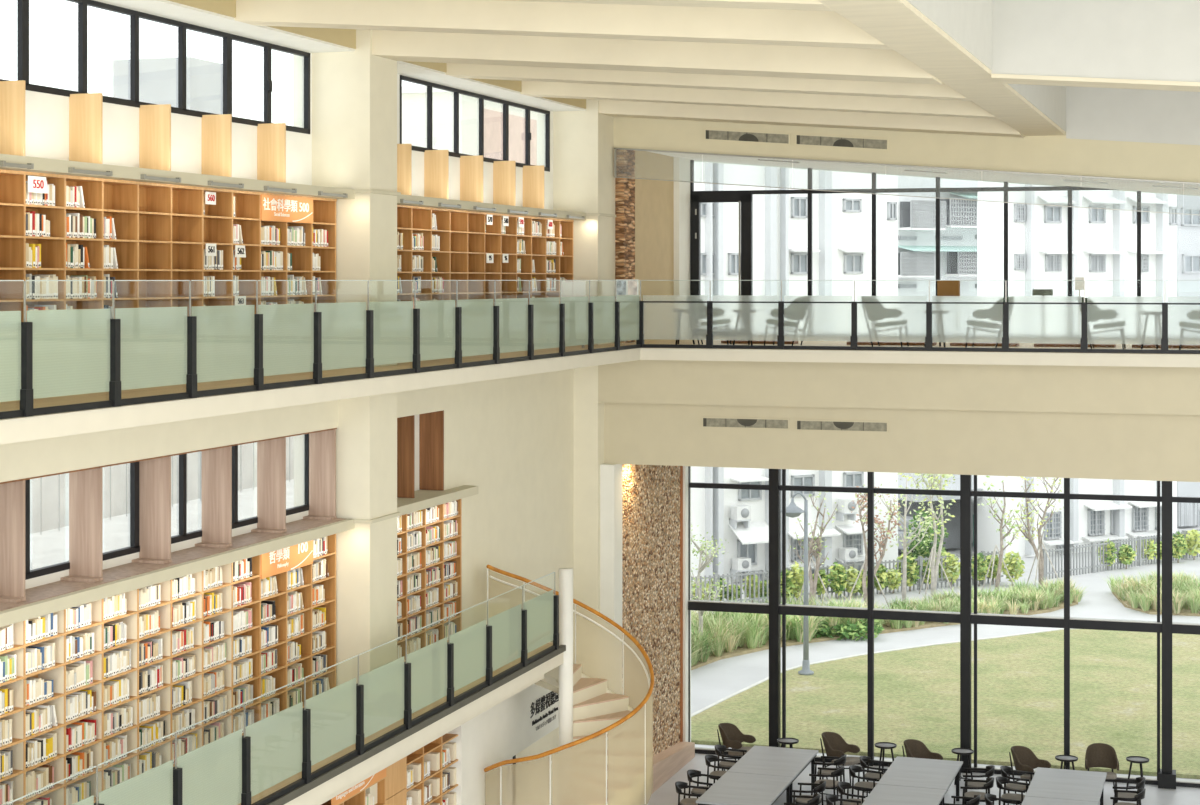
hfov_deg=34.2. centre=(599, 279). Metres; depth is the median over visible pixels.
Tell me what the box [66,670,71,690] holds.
book
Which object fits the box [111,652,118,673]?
book
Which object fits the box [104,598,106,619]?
book
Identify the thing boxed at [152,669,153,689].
book
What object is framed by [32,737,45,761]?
book
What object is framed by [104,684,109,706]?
book
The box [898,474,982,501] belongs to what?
canopy
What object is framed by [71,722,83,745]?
book
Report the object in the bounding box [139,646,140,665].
book
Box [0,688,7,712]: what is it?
book
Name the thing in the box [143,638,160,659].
book
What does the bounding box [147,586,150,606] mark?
book
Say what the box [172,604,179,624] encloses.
book
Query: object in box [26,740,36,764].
book
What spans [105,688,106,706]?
book
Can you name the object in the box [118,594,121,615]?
book
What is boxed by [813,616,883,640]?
groundcover
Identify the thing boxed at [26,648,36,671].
book
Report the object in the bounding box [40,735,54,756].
book
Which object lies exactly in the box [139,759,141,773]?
book
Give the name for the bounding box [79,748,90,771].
book
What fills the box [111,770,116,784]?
book
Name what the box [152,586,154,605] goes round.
book
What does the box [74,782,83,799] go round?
book
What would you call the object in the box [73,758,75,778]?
book
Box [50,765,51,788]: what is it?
book
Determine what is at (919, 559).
metal fence
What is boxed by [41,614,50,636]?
book
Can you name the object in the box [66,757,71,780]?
book
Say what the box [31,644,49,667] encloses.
book
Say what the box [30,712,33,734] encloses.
book
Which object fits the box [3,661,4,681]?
book
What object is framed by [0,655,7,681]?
book
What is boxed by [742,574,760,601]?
shrub
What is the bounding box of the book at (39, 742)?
[39,742,40,762]
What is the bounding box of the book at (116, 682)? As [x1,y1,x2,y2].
[105,680,118,702]
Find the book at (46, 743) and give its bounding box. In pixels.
[46,743,47,759]
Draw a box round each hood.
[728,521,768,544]
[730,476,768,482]
[788,525,840,538]
[789,248,819,251]
[835,523,879,534]
[838,248,871,251]
[898,245,976,251]
[950,192,976,197]
[1038,196,1075,203]
[1038,250,1076,253]
[1042,539,1083,545]
[1082,534,1128,541]
[1083,196,1126,203]
[1083,250,1124,253]
[1084,502,1131,510]
[1126,530,1161,537]
[1127,197,1167,203]
[1127,250,1167,253]
[1128,501,1173,507]
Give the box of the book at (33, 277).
[32,276,34,298]
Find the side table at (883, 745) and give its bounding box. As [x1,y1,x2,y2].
[875,742,896,771]
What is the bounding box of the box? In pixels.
[937,281,959,295]
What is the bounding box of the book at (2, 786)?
[0,784,4,804]
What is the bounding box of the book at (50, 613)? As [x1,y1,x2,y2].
[50,613,52,635]
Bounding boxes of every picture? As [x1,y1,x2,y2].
[617,281,625,294]
[628,281,636,294]
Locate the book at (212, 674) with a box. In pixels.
[204,673,213,693]
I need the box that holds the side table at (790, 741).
[777,738,798,747]
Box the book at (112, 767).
[107,766,121,782]
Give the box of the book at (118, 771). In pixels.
[110,769,119,783]
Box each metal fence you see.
[691,551,1002,602]
[1042,529,1199,579]
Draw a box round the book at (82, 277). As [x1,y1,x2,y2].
[82,277,83,298]
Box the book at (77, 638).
[74,636,79,657]
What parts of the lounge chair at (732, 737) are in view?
backrest, seat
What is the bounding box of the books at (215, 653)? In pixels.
[0,181,566,804]
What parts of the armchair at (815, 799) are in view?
backrest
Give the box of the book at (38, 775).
[36,773,40,793]
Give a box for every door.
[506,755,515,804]
[691,191,752,294]
[973,514,973,546]
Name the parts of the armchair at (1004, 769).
backrest, arm rail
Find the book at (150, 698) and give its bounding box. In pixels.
[144,697,151,718]
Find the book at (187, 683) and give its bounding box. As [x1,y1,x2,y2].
[176,681,189,702]
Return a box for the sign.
[531,688,558,730]
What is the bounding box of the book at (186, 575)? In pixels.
[186,575,187,595]
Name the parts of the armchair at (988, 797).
backrest, arm rail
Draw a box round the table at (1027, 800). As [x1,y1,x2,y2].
[1021,796,1098,804]
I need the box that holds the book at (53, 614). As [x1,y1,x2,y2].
[53,614,56,634]
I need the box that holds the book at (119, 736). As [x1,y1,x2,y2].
[114,734,126,756]
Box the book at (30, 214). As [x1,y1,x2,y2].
[30,214,31,235]
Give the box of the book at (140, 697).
[140,697,148,719]
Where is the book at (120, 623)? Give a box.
[110,621,122,643]
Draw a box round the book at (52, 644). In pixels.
[37,642,54,665]
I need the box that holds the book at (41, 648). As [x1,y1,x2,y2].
[26,646,43,669]
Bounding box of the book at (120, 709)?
[108,707,123,729]
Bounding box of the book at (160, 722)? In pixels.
[152,720,162,741]
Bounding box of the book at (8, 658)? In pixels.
[8,658,9,680]
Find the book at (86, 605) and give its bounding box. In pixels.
[82,603,88,625]
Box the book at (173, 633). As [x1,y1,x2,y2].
[172,632,177,652]
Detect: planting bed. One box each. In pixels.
[691,633,858,669]
[865,601,1077,634]
[1112,592,1199,615]
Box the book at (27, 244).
[26,243,28,267]
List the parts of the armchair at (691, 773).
backrest, arm rail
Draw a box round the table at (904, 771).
[877,756,962,802]
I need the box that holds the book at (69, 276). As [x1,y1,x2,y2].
[69,276,85,298]
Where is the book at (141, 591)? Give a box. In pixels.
[139,590,142,609]
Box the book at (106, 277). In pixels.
[106,277,107,297]
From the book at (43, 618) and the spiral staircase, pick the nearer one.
the book at (43, 618)
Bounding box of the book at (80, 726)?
[69,724,81,746]
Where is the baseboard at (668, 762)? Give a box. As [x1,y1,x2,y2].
[643,742,694,800]
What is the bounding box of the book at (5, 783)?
[5,783,7,804]
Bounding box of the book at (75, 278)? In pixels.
[75,278,76,298]
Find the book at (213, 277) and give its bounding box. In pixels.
[212,276,214,296]
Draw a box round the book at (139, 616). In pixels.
[139,616,140,637]
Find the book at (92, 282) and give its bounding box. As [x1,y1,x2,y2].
[91,281,93,297]
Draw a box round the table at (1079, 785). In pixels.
[1025,767,1106,804]
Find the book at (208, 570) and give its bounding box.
[205,569,209,588]
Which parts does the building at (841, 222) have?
pane, pane, pane, pane, pane, pane, pane, pane, pane, pane, pane, pane, pane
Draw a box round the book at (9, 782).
[0,780,12,804]
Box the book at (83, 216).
[83,216,86,237]
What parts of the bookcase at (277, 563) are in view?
shelf, shelf, shelf, shelf, shelf, shelf, shelf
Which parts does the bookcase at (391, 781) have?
shelf, wood panel, wood panel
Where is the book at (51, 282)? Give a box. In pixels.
[50,278,52,298]
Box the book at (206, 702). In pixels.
[204,701,209,721]
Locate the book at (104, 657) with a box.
[104,657,105,678]
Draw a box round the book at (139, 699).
[139,699,143,720]
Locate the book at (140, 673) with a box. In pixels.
[139,672,142,693]
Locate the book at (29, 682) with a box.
[26,679,31,704]
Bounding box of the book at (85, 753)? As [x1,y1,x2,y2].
[84,752,86,774]
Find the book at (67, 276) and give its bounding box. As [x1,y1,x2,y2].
[66,275,68,298]
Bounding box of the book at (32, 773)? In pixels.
[26,770,34,796]
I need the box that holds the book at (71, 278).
[71,278,74,298]
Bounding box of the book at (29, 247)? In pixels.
[29,247,30,267]
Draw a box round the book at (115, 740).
[104,738,117,760]
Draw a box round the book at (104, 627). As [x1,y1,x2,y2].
[104,627,106,648]
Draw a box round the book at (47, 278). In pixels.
[40,277,48,298]
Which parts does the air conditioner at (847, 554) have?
casing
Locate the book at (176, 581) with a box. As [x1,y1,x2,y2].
[175,580,177,598]
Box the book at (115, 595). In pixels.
[115,595,117,616]
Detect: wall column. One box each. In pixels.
[312,29,396,804]
[553,99,613,678]
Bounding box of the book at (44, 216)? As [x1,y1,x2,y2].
[43,215,45,236]
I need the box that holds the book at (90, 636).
[90,636,91,653]
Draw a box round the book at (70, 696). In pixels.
[70,696,76,718]
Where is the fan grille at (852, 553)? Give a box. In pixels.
[849,550,855,557]
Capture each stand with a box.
[616,279,637,295]
[1032,289,1052,295]
[1075,277,1083,295]
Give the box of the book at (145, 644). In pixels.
[139,642,147,663]
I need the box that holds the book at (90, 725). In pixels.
[90,725,91,741]
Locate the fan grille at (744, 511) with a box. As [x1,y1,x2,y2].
[741,508,748,517]
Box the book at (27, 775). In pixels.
[26,774,29,798]
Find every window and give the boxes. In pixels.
[0,0,309,133]
[25,434,308,579]
[400,75,549,171]
[688,466,1199,788]
[690,160,1140,297]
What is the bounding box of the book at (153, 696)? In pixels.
[143,693,155,716]
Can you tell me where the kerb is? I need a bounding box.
[691,628,1071,716]
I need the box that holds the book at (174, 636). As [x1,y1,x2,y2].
[173,635,175,654]
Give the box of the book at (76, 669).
[66,666,78,688]
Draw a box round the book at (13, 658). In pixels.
[8,657,14,678]
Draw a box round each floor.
[0,340,1199,411]
[237,644,552,804]
[640,745,1199,804]
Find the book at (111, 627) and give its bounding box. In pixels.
[110,626,112,646]
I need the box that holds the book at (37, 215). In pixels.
[36,214,38,236]
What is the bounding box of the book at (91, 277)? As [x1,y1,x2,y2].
[88,276,95,297]
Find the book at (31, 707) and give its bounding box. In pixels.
[31,707,46,729]
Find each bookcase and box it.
[0,169,336,321]
[0,534,335,804]
[321,757,405,804]
[397,205,573,306]
[397,499,461,661]
[406,733,457,804]
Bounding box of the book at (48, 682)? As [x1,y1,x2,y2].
[44,680,49,698]
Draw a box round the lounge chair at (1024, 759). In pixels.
[1009,746,1050,793]
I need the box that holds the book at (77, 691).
[77,691,86,713]
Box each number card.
[28,176,48,193]
[205,192,215,204]
[206,243,215,255]
[235,245,245,257]
[235,296,245,304]
[486,253,493,262]
[487,214,492,224]
[503,216,508,225]
[503,254,507,262]
[518,217,523,226]
[547,220,552,228]
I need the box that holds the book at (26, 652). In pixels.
[26,652,27,674]
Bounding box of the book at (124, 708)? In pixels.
[124,708,125,728]
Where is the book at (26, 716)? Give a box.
[26,716,27,736]
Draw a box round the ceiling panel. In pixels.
[991,0,1199,81]
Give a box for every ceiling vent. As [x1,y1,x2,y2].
[758,159,799,162]
[904,170,946,173]
[1063,180,1107,183]
[1152,185,1197,189]
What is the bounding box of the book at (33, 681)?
[29,679,34,702]
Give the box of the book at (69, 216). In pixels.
[66,215,70,237]
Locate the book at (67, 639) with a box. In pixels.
[66,638,68,661]
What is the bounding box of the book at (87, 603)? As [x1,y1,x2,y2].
[87,603,90,624]
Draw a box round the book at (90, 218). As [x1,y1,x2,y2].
[90,218,91,237]
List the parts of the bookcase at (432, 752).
shelf, shelf, shelf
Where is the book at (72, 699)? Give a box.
[66,696,74,719]
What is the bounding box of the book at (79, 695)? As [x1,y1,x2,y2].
[71,693,81,716]
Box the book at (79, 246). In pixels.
[78,245,82,267]
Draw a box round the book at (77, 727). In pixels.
[66,725,78,747]
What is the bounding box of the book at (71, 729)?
[71,729,73,749]
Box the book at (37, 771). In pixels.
[32,770,45,791]
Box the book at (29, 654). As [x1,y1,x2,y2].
[28,652,30,673]
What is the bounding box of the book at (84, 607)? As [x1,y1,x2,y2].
[84,607,85,625]
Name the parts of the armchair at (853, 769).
leg, backrest, arm rail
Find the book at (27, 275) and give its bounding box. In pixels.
[26,274,31,298]
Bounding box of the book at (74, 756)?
[67,755,77,777]
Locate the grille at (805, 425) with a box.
[801,421,886,430]
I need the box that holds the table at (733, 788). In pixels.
[696,772,793,804]
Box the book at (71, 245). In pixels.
[67,244,77,267]
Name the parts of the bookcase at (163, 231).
shelf, shelf, shelf, shelf, shelf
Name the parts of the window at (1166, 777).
steel post, steel post, steel post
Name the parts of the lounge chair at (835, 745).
leg, backrest, seat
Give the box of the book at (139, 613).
[139,613,152,633]
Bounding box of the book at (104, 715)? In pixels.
[104,715,105,736]
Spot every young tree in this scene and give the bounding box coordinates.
[691,525,728,637]
[788,493,843,604]
[845,483,903,606]
[874,473,948,603]
[900,473,954,597]
[977,476,1026,593]
[1004,477,1063,587]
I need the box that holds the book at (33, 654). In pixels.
[32,653,34,672]
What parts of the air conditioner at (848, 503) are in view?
casing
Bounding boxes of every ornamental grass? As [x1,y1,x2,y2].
[691,587,882,665]
[863,575,1086,630]
[1102,568,1199,613]
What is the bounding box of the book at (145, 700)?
[139,698,146,720]
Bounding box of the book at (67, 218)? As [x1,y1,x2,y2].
[66,217,68,237]
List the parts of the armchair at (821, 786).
arm rail, backrest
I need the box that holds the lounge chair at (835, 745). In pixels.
[820,732,862,782]
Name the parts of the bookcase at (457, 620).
shelf, shelf, shelf, shelf, shelf, shelf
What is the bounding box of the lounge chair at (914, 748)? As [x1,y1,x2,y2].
[902,739,942,759]
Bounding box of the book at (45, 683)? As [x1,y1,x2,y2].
[44,681,46,699]
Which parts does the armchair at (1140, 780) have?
arm rail, backrest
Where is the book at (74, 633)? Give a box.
[71,632,86,655]
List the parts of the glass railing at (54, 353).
post, post, post, post, post, post, post, post, post, post, post, post, post, post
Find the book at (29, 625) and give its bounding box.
[28,624,30,642]
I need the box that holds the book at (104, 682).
[104,682,115,703]
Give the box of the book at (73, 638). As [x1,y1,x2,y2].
[72,636,74,659]
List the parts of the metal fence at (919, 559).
post, post, post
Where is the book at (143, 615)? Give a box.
[139,614,145,636]
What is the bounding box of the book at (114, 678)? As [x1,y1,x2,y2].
[114,678,122,701]
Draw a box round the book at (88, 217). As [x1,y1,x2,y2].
[87,216,89,237]
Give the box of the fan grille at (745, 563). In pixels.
[742,560,748,567]
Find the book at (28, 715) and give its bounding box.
[26,714,29,735]
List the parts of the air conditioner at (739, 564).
casing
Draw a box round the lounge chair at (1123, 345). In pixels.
[1082,297,1125,348]
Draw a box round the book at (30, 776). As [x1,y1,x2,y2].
[30,776,31,797]
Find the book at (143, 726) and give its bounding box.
[139,725,152,745]
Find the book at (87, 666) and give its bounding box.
[86,664,88,684]
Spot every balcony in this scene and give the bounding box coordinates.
[898,200,945,230]
[898,252,933,276]
[940,198,976,228]
[945,252,976,275]
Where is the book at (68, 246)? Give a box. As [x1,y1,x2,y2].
[67,245,69,267]
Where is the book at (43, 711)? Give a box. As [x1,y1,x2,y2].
[34,708,45,730]
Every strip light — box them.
[0,161,33,168]
[68,167,111,175]
[140,174,180,182]
[208,181,243,187]
[264,186,296,192]
[318,191,347,197]
[400,199,422,204]
[438,203,460,207]
[473,206,495,210]
[507,209,527,213]
[539,212,556,216]
[567,215,584,219]
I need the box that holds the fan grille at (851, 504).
[848,501,855,510]
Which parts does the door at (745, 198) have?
handle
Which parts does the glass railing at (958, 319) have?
post, rail, post, rail, post, rail, post, rail, post, rail, post, rail, post, rail, post, rail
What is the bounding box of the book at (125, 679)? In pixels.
[117,677,126,699]
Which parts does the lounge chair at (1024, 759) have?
leg, seat, backrest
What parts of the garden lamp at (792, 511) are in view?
lamp shade, arm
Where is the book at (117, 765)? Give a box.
[114,764,123,781]
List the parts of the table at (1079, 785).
leg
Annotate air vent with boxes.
[701,417,789,429]
[704,129,789,144]
[795,134,888,150]
[795,419,888,432]
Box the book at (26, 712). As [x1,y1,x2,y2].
[26,712,31,735]
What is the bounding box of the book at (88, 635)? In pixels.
[87,634,89,654]
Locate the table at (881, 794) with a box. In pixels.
[862,784,946,804]
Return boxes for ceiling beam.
[235,0,892,49]
[372,30,941,83]
[445,63,970,100]
[497,0,832,10]
[520,81,997,118]
[599,100,1024,137]
[818,0,1065,135]
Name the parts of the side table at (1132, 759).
leg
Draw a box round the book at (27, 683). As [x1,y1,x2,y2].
[27,683,28,704]
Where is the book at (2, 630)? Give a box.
[0,629,3,650]
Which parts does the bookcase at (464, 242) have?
shelf, shelf, shelf, shelf, shelf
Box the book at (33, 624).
[32,623,34,641]
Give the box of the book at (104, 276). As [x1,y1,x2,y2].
[104,276,105,297]
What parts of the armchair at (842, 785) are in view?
backrest, arm rail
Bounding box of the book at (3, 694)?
[2,692,4,713]
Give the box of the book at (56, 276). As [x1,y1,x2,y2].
[56,276,57,298]
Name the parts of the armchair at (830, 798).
backrest, arm rail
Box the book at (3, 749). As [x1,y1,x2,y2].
[0,749,12,773]
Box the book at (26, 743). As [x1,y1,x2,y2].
[26,743,27,767]
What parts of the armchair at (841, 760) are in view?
leg, arm rail, backrest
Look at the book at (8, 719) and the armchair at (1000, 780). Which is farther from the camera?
the armchair at (1000, 780)
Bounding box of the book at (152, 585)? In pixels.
[152,585,156,604]
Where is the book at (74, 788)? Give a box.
[74,788,75,802]
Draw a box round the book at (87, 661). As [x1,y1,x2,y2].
[83,660,92,683]
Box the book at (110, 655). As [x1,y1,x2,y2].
[104,654,111,676]
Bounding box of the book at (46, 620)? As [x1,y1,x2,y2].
[45,619,47,637]
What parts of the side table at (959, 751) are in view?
leg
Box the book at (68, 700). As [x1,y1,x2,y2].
[66,698,69,721]
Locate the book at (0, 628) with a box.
[0,628,5,649]
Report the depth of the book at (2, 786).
19.65 m
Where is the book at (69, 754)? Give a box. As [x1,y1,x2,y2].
[69,754,79,776]
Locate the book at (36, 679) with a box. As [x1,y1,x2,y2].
[26,677,40,700]
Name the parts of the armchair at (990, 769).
arm rail, backrest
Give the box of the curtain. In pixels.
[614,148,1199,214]
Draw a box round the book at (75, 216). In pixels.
[75,216,76,237]
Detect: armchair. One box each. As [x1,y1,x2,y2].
[675,781,708,804]
[687,769,720,797]
[705,755,736,785]
[715,744,746,770]
[784,793,819,804]
[791,781,825,804]
[809,766,843,802]
[812,754,846,794]
[825,794,860,804]
[837,781,872,804]
[849,765,883,798]
[860,756,892,799]
[943,795,980,804]
[960,777,993,803]
[963,765,994,803]
[984,794,1019,804]
[996,776,1029,804]
[1000,766,1034,804]
[1110,788,1145,804]
[1113,777,1145,804]
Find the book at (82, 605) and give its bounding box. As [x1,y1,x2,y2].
[82,605,83,626]
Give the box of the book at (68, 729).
[66,727,70,751]
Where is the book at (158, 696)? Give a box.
[156,695,159,715]
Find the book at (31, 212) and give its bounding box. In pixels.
[26,211,34,235]
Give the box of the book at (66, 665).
[66,665,80,686]
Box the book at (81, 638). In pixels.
[80,637,82,656]
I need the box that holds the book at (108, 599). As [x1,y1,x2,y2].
[107,598,110,618]
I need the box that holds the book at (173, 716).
[172,715,177,734]
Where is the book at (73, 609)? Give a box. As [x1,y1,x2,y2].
[73,609,74,629]
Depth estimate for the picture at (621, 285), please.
35.55 m
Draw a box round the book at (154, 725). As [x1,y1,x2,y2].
[143,723,155,744]
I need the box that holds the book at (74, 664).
[68,663,82,686]
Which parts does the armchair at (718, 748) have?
backrest, arm rail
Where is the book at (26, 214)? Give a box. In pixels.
[26,214,27,235]
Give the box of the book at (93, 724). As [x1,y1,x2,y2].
[88,722,94,741]
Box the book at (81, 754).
[71,751,83,775]
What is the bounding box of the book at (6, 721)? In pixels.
[5,720,7,744]
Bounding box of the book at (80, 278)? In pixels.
[71,277,81,298]
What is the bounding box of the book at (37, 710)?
[29,708,38,732]
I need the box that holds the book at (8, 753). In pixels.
[0,751,10,775]
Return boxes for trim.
[0,154,585,219]
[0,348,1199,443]
[0,428,336,483]
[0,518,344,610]
[96,0,585,111]
[168,0,585,108]
[266,645,565,804]
[284,645,562,804]
[353,189,615,523]
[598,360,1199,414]
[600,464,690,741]
[680,466,682,741]
[991,74,1199,91]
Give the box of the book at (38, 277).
[35,276,39,298]
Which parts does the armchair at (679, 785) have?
backrest, arm rail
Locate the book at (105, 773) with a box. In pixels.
[104,772,107,789]
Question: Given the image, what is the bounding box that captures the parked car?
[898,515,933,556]
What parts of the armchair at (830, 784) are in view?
arm rail, leg, backrest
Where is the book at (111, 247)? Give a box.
[111,247,112,268]
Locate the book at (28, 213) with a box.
[26,212,29,235]
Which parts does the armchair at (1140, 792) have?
arm rail, backrest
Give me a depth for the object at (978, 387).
34.32 m
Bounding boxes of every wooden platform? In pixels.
[721,340,797,343]
[847,342,936,345]
[950,343,1018,346]
[1034,343,1115,347]
[1132,344,1199,348]
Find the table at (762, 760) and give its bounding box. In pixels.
[727,745,817,802]
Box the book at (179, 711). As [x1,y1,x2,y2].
[173,710,183,732]
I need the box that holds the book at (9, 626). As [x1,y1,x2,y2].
[3,625,11,648]
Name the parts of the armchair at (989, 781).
arm rail, backrest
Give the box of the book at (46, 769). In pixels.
[32,767,48,790]
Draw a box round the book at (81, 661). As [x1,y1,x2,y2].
[74,660,85,685]
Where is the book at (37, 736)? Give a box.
[37,736,52,757]
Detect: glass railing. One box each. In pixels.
[0,280,643,418]
[3,572,558,804]
[636,280,1199,353]
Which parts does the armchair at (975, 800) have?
backrest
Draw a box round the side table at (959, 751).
[951,748,973,784]
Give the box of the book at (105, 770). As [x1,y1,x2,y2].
[104,769,110,786]
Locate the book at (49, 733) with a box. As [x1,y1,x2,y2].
[42,732,56,756]
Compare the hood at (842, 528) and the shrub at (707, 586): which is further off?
the hood at (842, 528)
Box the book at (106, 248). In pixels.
[104,247,107,268]
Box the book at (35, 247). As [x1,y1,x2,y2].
[35,247,36,267]
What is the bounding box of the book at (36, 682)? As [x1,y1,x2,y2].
[35,681,38,702]
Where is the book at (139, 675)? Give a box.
[139,675,140,694]
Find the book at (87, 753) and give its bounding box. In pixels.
[87,753,88,773]
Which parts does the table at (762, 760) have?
leg, leg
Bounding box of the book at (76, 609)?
[71,608,77,627]
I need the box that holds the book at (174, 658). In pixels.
[172,657,182,677]
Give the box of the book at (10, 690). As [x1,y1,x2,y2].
[10,690,11,711]
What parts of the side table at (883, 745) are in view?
leg, leg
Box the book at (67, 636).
[66,635,71,660]
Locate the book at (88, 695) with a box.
[87,694,89,713]
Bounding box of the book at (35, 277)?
[35,277,36,298]
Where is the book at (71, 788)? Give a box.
[66,786,73,803]
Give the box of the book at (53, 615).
[53,615,54,635]
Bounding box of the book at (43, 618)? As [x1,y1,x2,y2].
[41,617,44,638]
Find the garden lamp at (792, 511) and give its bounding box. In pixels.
[781,492,813,674]
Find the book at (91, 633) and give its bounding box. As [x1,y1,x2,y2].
[76,631,93,652]
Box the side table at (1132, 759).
[1126,756,1148,789]
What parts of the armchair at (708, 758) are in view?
leg, backrest, arm rail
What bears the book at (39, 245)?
on the bookcase at (163, 231)
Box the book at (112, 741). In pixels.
[112,741,113,762]
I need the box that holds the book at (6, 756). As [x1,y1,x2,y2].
[5,755,7,776]
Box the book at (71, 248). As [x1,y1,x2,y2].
[70,247,72,267]
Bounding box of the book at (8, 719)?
[0,718,11,743]
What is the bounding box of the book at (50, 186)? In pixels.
[49,185,51,205]
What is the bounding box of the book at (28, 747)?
[28,747,29,766]
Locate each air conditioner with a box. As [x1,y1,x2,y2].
[729,505,750,528]
[730,557,750,578]
[836,498,857,520]
[837,547,857,566]
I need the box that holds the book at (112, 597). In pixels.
[107,596,114,617]
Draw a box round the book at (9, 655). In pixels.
[1,653,15,677]
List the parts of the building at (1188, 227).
pane, pane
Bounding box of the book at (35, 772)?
[35,772,42,792]
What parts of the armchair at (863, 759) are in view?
leg, backrest, arm rail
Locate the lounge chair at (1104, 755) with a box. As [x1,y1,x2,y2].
[1085,743,1118,792]
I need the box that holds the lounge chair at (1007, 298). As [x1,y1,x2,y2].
[965,297,1008,347]
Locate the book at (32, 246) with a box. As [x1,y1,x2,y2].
[29,244,34,267]
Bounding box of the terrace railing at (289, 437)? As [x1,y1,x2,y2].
[40,437,289,534]
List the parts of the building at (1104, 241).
pane, pane, pane, pane, pane, pane, pane, pane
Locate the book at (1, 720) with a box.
[0,719,4,745]
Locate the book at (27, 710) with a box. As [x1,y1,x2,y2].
[26,709,35,733]
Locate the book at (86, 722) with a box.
[86,722,87,743]
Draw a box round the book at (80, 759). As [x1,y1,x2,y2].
[80,759,81,776]
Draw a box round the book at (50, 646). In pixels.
[50,646,51,666]
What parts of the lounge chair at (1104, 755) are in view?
backrest, seat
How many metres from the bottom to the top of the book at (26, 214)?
0.227 m
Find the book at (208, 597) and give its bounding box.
[204,595,209,615]
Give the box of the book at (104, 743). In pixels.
[104,743,105,765]
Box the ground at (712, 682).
[691,526,1199,780]
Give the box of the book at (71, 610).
[70,608,72,630]
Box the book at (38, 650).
[37,649,39,670]
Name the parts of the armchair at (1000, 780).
leg, backrest, arm rail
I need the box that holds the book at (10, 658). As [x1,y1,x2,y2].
[10,658,11,679]
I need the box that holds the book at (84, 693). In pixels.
[83,692,85,715]
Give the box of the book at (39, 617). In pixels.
[32,616,40,639]
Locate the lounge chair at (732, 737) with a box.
[717,723,755,770]
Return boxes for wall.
[0,369,573,804]
[25,0,552,588]
[447,680,558,804]
[604,403,1199,481]
[614,117,1199,295]
[615,149,634,342]
[622,464,679,756]
[635,150,673,341]
[674,157,689,294]
[907,0,1065,131]
[971,498,973,542]
[1066,86,1199,144]
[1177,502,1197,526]
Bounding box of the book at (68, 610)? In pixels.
[67,608,69,630]
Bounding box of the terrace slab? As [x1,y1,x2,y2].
[30,479,293,569]
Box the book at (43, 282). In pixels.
[42,279,44,298]
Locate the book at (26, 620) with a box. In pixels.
[26,620,27,643]
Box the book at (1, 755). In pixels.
[1,755,3,777]
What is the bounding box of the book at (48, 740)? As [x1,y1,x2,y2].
[43,737,50,759]
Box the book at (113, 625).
[104,624,114,646]
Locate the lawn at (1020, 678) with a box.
[691,629,1199,778]
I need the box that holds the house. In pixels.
[402,86,536,165]
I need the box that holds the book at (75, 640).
[75,640,76,658]
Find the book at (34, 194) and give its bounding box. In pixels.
[33,193,35,204]
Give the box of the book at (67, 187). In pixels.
[66,186,68,206]
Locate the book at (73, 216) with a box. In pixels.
[73,216,74,237]
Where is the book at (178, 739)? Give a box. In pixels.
[174,738,180,755]
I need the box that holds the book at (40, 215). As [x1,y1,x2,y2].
[39,214,41,236]
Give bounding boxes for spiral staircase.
[484,565,653,804]
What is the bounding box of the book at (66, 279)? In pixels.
[66,279,67,298]
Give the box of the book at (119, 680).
[109,679,120,701]
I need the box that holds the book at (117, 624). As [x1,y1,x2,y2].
[104,622,118,644]
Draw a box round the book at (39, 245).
[35,244,40,267]
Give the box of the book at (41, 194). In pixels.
[40,193,42,204]
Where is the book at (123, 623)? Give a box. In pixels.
[123,623,124,642]
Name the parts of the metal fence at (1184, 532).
post, post, post, post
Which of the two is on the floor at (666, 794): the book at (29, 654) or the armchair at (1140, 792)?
the armchair at (1140, 792)
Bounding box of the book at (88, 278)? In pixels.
[88,278,89,297]
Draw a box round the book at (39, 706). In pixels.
[34,705,48,728]
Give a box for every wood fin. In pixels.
[0,80,24,155]
[0,480,25,602]
[60,467,102,581]
[69,93,102,163]
[132,456,171,563]
[139,104,170,170]
[195,446,231,547]
[202,114,231,176]
[251,437,286,532]
[257,123,285,182]
[303,429,336,519]
[397,144,411,194]
[397,415,414,497]
[419,410,443,489]
[424,150,448,198]
[460,155,482,202]
[493,161,515,205]
[523,165,543,208]
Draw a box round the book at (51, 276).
[50,275,55,298]
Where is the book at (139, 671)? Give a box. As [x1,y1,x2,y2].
[139,671,144,692]
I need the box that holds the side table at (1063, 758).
[1055,755,1077,769]
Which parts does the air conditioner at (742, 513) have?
casing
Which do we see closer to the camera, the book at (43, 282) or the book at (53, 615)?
the book at (43, 282)
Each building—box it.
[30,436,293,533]
[113,57,222,113]
[691,162,897,582]
[898,176,976,476]
[898,499,959,552]
[977,181,1177,557]
[1177,195,1199,527]
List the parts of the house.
pink panel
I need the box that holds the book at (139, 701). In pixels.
[139,701,142,721]
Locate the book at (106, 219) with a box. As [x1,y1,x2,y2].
[106,219,107,238]
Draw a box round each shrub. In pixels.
[693,581,711,599]
[708,577,726,600]
[724,584,742,599]
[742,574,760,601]
[760,580,768,601]
[781,569,795,602]
[790,561,803,599]
[809,569,830,598]
[828,562,846,598]
[846,566,861,597]
[857,569,866,596]
[874,564,888,593]
[886,569,902,592]
[895,553,911,576]
[900,554,920,590]
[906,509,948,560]
[915,549,930,567]
[922,560,930,588]
[935,551,948,577]
[943,552,959,586]
[971,553,990,585]
[985,555,1001,583]
[1001,551,1024,585]
[1096,538,1117,569]
[1116,544,1136,568]
[1136,539,1156,560]
[1153,541,1161,559]
[1172,530,1187,562]
[1185,529,1199,559]
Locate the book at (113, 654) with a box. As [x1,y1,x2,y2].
[104,652,115,675]
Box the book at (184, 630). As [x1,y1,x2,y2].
[174,629,185,650]
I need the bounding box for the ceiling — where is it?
[648,151,1199,195]

